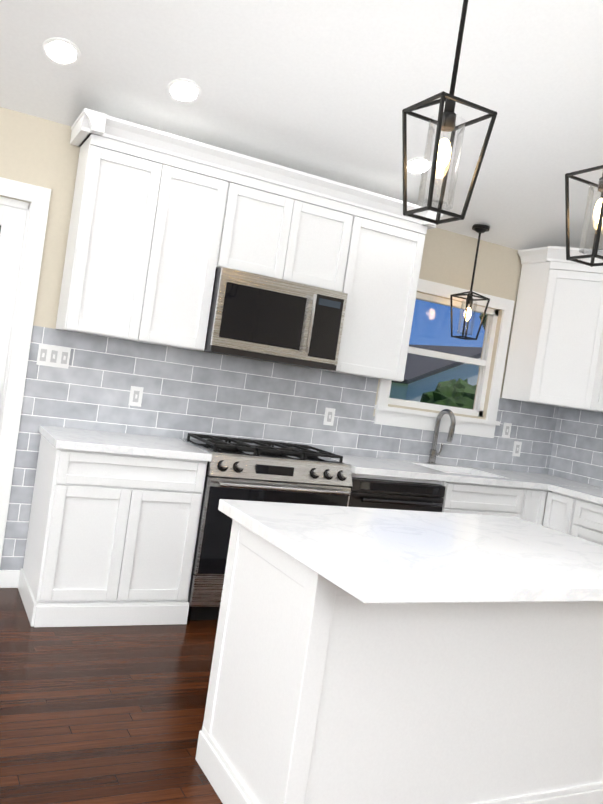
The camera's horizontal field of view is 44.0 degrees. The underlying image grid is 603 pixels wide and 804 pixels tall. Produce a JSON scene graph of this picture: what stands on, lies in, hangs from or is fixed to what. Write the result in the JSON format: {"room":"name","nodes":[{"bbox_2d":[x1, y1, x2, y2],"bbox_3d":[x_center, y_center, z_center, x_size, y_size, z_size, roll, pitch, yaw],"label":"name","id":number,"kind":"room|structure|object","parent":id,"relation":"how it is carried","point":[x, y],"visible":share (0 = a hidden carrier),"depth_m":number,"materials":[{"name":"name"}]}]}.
{"room":"kitchen","nodes":[
{"label":"kitchen","id":0,"kind":"room"},
{"bbox_2d":[0,588,222,803],"bbox_3d":[-0.265,1.460,0.833,8.300,0.250,7.190,7,2,-27],"label":"floor","id":1,"kind":"structure","parent":0,"point":[101,714],"depth_m":2.88,"materials":[{"name":"brown wood"}]},
{"bbox_2d":[18,425,211,627],"bbox_3d":[-1.027,0.656,4.042,0.795,0.920,0.623,7,2,-27],"label":"base cabinet","id":2,"kind":"object","parent":1,"relation":"on","point":[113,528],"visible":1,"depth_m":3.79,"materials":[{"name":"wood"}]},
{"bbox_2d":[179,433,351,619],"bbox_3d":[-0.263,0.735,4.394,0.882,0.964,0.667,7,2,-27],"label":"range","id":3,"kind":"object","parent":1,"relation":"on","point":[238,469],"visible":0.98,"depth_m":4.08,"materials":[{"name":"grey metal"}]},
{"bbox_2d":[348,477,445,511],"bbox_3d":[0.431,0.885,4.750,0.680,0.846,0.621,7,2,-27],"label":"dishwasher","id":4,"kind":"object","parent":1,"relation":"on","point":[386,494],"visible":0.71,"depth_m":4.50,"materials":[{"name":"black metal"}]},
{"bbox_2d":[195,523,602,803],"bbox_3d":[0.434,0.935,2.638,1.361,0.878,0.662,7,2,-27],"label":"kitchen island","id":5,"kind":"object","parent":1,"relation":"on","point":[361,655],"depth_m":2.30,"materials":[{"name":"wood"}]},
{"bbox_2d":[218,499,602,606],"bbox_3d":[0.546,0.491,2.525,1.400,0.040,1.000,7,2,-27],"label":"island countertop","id":6,"kind":"structure","parent":5,"relation":"on","point":[377,557],"depth_m":2.27,"materials":[{"name":"white stone"}]},
{"bbox_2d":[332,409,589,524],"bbox_3d":[1.097,0.731,5.104,2.149,1.320,0.641,7,2,-27],"label":"base cabinet","id":7,"kind":"object","parent":1,"relation":"on","point":[468,490],"depth_m":4.89,"materials":[{"name":"wood"}]},
{"bbox_2d":[540,481,602,544],"bbox_3d":[2.068,1.086,4.779,0.649,0.918,0.870,7,2,-27],"label":"base cabinet","id":8,"kind":"object","parent":1,"relation":"on","point":[569,506],"depth_m":4.87,"materials":[{"name":"wood"}]},
{"bbox_2d":[0,107,521,419],"bbox_3d":[-1.224,-0.155,4.311,9.800,2.950,0.160,7,2,-27],"label":"wall","id":9,"kind":"structure","parent":0,"point":[38,151],"depth_m":4.09,"materials":[{"name":"paint"}]},
{"bbox_2d":[0,570,19,587],"bbox_3d":[-0.475,1.236,0.704,7.760,0.140,7.190,7,2,-27],"label":"baseboard","id":10,"kind":"structure","parent":9,"relation":"attached to","point":[9,578],"depth_m":4.13,"materials":[{"name":"white wood"}]},
{"bbox_2d":[0,177,50,565],"bbox_3d":[-2.420,-0.184,3.678,1.985,2.200,0.154,7,2,-27],"label":"door frame","id":11,"kind":"structure","parent":9,"relation":"attached to","point":[38,197],"depth_m":4.03,"materials":[{"name":"white wood"}]},
{"bbox_2d":[55,112,178,343],"bbox_3d":[-1.011,-0.905,4.047,0.439,1.098,0.320,7,2,-27],"label":"upper cabinet","id":12,"kind":"object","parent":9,"relation":"attached to","point":[163,225],"depth_m":3.91,"materials":[{"name":"white wood"}]},
{"bbox_2d":[151,136,234,350],"bbox_3d":[-0.724,-0.868,4.195,0.438,1.098,0.320,7,2,-27],"label":"upper cabinet","id":13,"kind":"object","parent":9,"relation":"attached to","point":[204,173],"depth_m":4.09,"materials":[{"name":"white wood"}]},
{"bbox_2d":[219,152,310,281],"bbox_3d":[-0.291,-1.051,4.393,0.464,0.623,0.320,7,2,-27],"label":"upper cabinet","id":14,"kind":"object","parent":9,"relation":"attached to","point":[269,201],"depth_m":4.26,"materials":[{"name":"white wood"}]},
{"bbox_2d":[197,267,347,370],"bbox_3d":[-0.187,-0.479,4.432,0.802,0.467,0.451,7,2,-27],"label":"over-the-range microwave","id":15,"kind":"object","parent":14,"relation":"attached to","point":[261,317],"visible":0.98,"depth_m":4.26,"materials":[{"name":"grey"}]},
{"bbox_2d":[0,326,557,569],"bbox_3d":[0.181,0.481,4.989,3.955,1.357,0.008,7,2,-27],"label":"backsplash","id":16,"kind":"structure","parent":9,"relation":"attached to","point":[186,392],"depth_m":4.58,"materials":[{"name":"tile"}]},
{"bbox_2d":[36,344,70,368],"bbox_3d":[-1.369,-0.252,4.122,0.170,0.115,0.013,7,2,-27],"label":"switch plate","id":17,"kind":"object","parent":16,"relation":"attached to","point":[53,356],"visible":1,"depth_m":4.12,"materials":[{"name":"white plastic"}]},
{"bbox_2d":[128,386,143,406],"bbox_3d":[-0.965,-0.032,4.348,0.075,0.115,0.013,7,2,-27],"label":"electrical outlet","id":18,"kind":"object","parent":16,"relation":"attached to","point":[135,396],"visible":1,"depth_m":4.35,"materials":[{"name":"white plastic"}]},
{"bbox_2d":[323,408,335,425],"bbox_3d":[0.186,0.098,4.939,0.075,0.115,0.013,7,2,-27],"label":"electrical outlet","id":19,"kind":"object","parent":16,"relation":"attached to","point":[329,415],"visible":1,"depth_m":4.93,"materials":[{"name":"white plastic"}]},
{"bbox_2d":[502,423,511,437],"bbox_3d":[1.554,0.216,5.638,0.075,0.115,0.013,7,2,-27],"label":"electrical outlet","id":20,"kind":"object","parent":16,"relation":"attached to","point":[506,430],"visible":1,"depth_m":5.63,"materials":[{"name":"white plastic"}]},
{"bbox_2d":[512,441,521,456],"bbox_3d":[1.650,0.360,5.701,0.075,0.115,0.013,7,2,-27],"label":"electrical outlet","id":21,"kind":"object","parent":16,"relation":"attached to","point":[517,448],"visible":1,"depth_m":5.70,"materials":[{"name":"white plastic"}]},
{"bbox_2d":[295,176,362,292],"bbox_3d":[0.018,-1.010,4.553,0.464,0.623,0.320,7,2,-27],"label":"upper cabinet","id":22,"kind":"object","parent":9,"relation":"attached to","point":[332,212],"depth_m":4.45,"materials":[{"name":"white wood"}]},
{"bbox_2d":[311,189,433,381],"bbox_3d":[0.428,-0.717,4.789,0.542,1.098,0.320,7,2,-27],"label":"upper cabinet","id":23,"kind":"object","parent":9,"relation":"attached to","point":[387,250],"depth_m":4.66,"materials":[{"name":"white wood"}]},
{"bbox_2d":[374,278,514,437],"bbox_3d":[1.024,-0.306,5.361,1.090,1.035,0.150,7,2,-27],"label":"kitchen window","id":24,"kind":"structure","parent":9,"relation":"in","point":[385,414],"depth_m":5.43,"materials":[{"name":"white wood"}]},
{"bbox_2d":[0,0,602,249],"bbox_3d":[0.715,-1.630,0.977,9.850,1.142,7.550,7,2,-27],"label":"ceiling","id":25,"kind":"structure","parent":0,"point":[330,89],"depth_m":3.80,"materials":[{"name":"paint"}]},
{"bbox_2d":[42,37,80,65],"bbox_3d":[-1.140,-1.664,3.542,0.176,0.070,0.166,7,2,-27],"label":"recessed light","id":26,"kind":"object","parent":25,"relation":"in","point":[61,51],"visible":1,"depth_m":3.53,"materials":[{"name":"white plastic"}]},
{"bbox_2d":[167,78,200,102],"bbox_3d":[-0.602,-1.593,3.820,0.176,0.070,0.166,7,2,-27],"label":"recessed light","id":27,"kind":"object","parent":25,"relation":"in","point":[181,90],"visible":1,"depth_m":3.81,"materials":[{"name":"white plastic"}]},
{"bbox_2d":[407,157,432,174],"bbox_3d":[0.705,-1.423,4.493,0.176,0.070,0.166,7,2,-27],"label":"recessed light","id":28,"kind":"object","parent":25,"relation":"in","point":[414,165],"visible":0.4,"depth_m":4.48,"materials":[{"name":"white plastic"}]},
{"bbox_2d":[402,0,496,224],"bbox_3d":[0.513,-1.320,2.257,0.208,1.531,0.210,7,2,-27],"label":"pendant light","id":29,"kind":"object","parent":25,"relation":"hanging from","point":[443,147],"visible":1,"depth_m":2.26,"materials":[{"name":"black metal"}]},
{"bbox_2d":[450,224,489,339],"bbox_3d":[1.193,-0.833,5.205,0.198,0.791,0.200,7,2,-27],"label":"light","id":30,"kind":"object","parent":25,"relation":"hanging from","point":[479,228],"visible":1,"depth_m":5.19,"materials":[{"name":"black metal"}]},
{"bbox_2d":[565,165,602,266],"bbox_3d":[1.175,-1.252,2.703,0.208,1.501,0.210,7,2,-27],"label":"pendant light","id":31,"kind":"object","parent":25,"relation":"hanging from","point":[594,252],"visible":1,"depth_m":2.75,"materials":[{"name":"black metal"}]},
{"bbox_3d":[4.184,0.731,2.988,1.350,4.850,7.190,7,2,-27],"label":"wall","id":32,"kind":"structure","parent":0,"visible":0},
{"bbox_2d":[501,246,602,410],"bbox_3d":[1.975,-0.510,5.401,0.599,1.098,0.650,7,2,-27],"label":"upper cabinet","id":33,"kind":"object","parent":32,"relation":"attached to","point":[555,355],"depth_m":5.26,"materials":[{"name":"white wood"}]},
{"bbox_2d":[548,407,602,486],"bbox_3d":[2.323,0.385,5.194,0.008,0.557,1.520,7,2,-27],"label":"backsplash","id":34,"kind":"structure","parent":32,"relation":"attached to","point":[577,451],"depth_m":5.64,"materials":[{"name":"tile"}]},
{"bbox_2d":[593,354,602,412],"bbox_3d":[2.314,-0.448,5.012,0.341,1.098,0.552,7,2,-27],"label":"upper cabinet","id":35,"kind":"object","parent":32,"relation":"attached to","point":[599,408],"depth_m":5.12,"materials":[{"name":"white wood"}]},
{"label":"outside","id":36,"kind":"structure","parent":0,"visible":0},
{"bbox_3d":[-12.950,-0.197,46.636,140.000,0.300,85.650,7,2,-27],"label":"ground","id":37,"kind":"structure","parent":36,"visible":0},
{"bbox_2d":[389,344,481,401],"bbox_3d":[4.178,0.177,29.788,6.640,4.980,9.240,7,2,-27],"label":"house","id":38,"kind":"structure","parent":37,"relation":"on","point":[427,374],"depth_m":25.09,"materials":[{"name":"grey"}]},
{"bbox_2d":[420,378,476,408],"bbox_3d":[3.866,1.183,18.366,2.771,3.607,2.935,7,2,-27],"label":"tree","id":39,"kind":"object","parent":37,"relation":"on","point":[450,389],"depth_m":18.10,"materials":[{"name":"green plant"}]},
{"bbox_2d":[479,313,486,329],"bbox_3d":[9.990,-1.210,32.580,5.280,9.238,6.158,7,2,-27],"label":"tree","id":40,"kind":"object","parent":37,"relation":"on","point":[485,320],"depth_m":32.38,"materials":[{"name":"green plant"}]}
]}

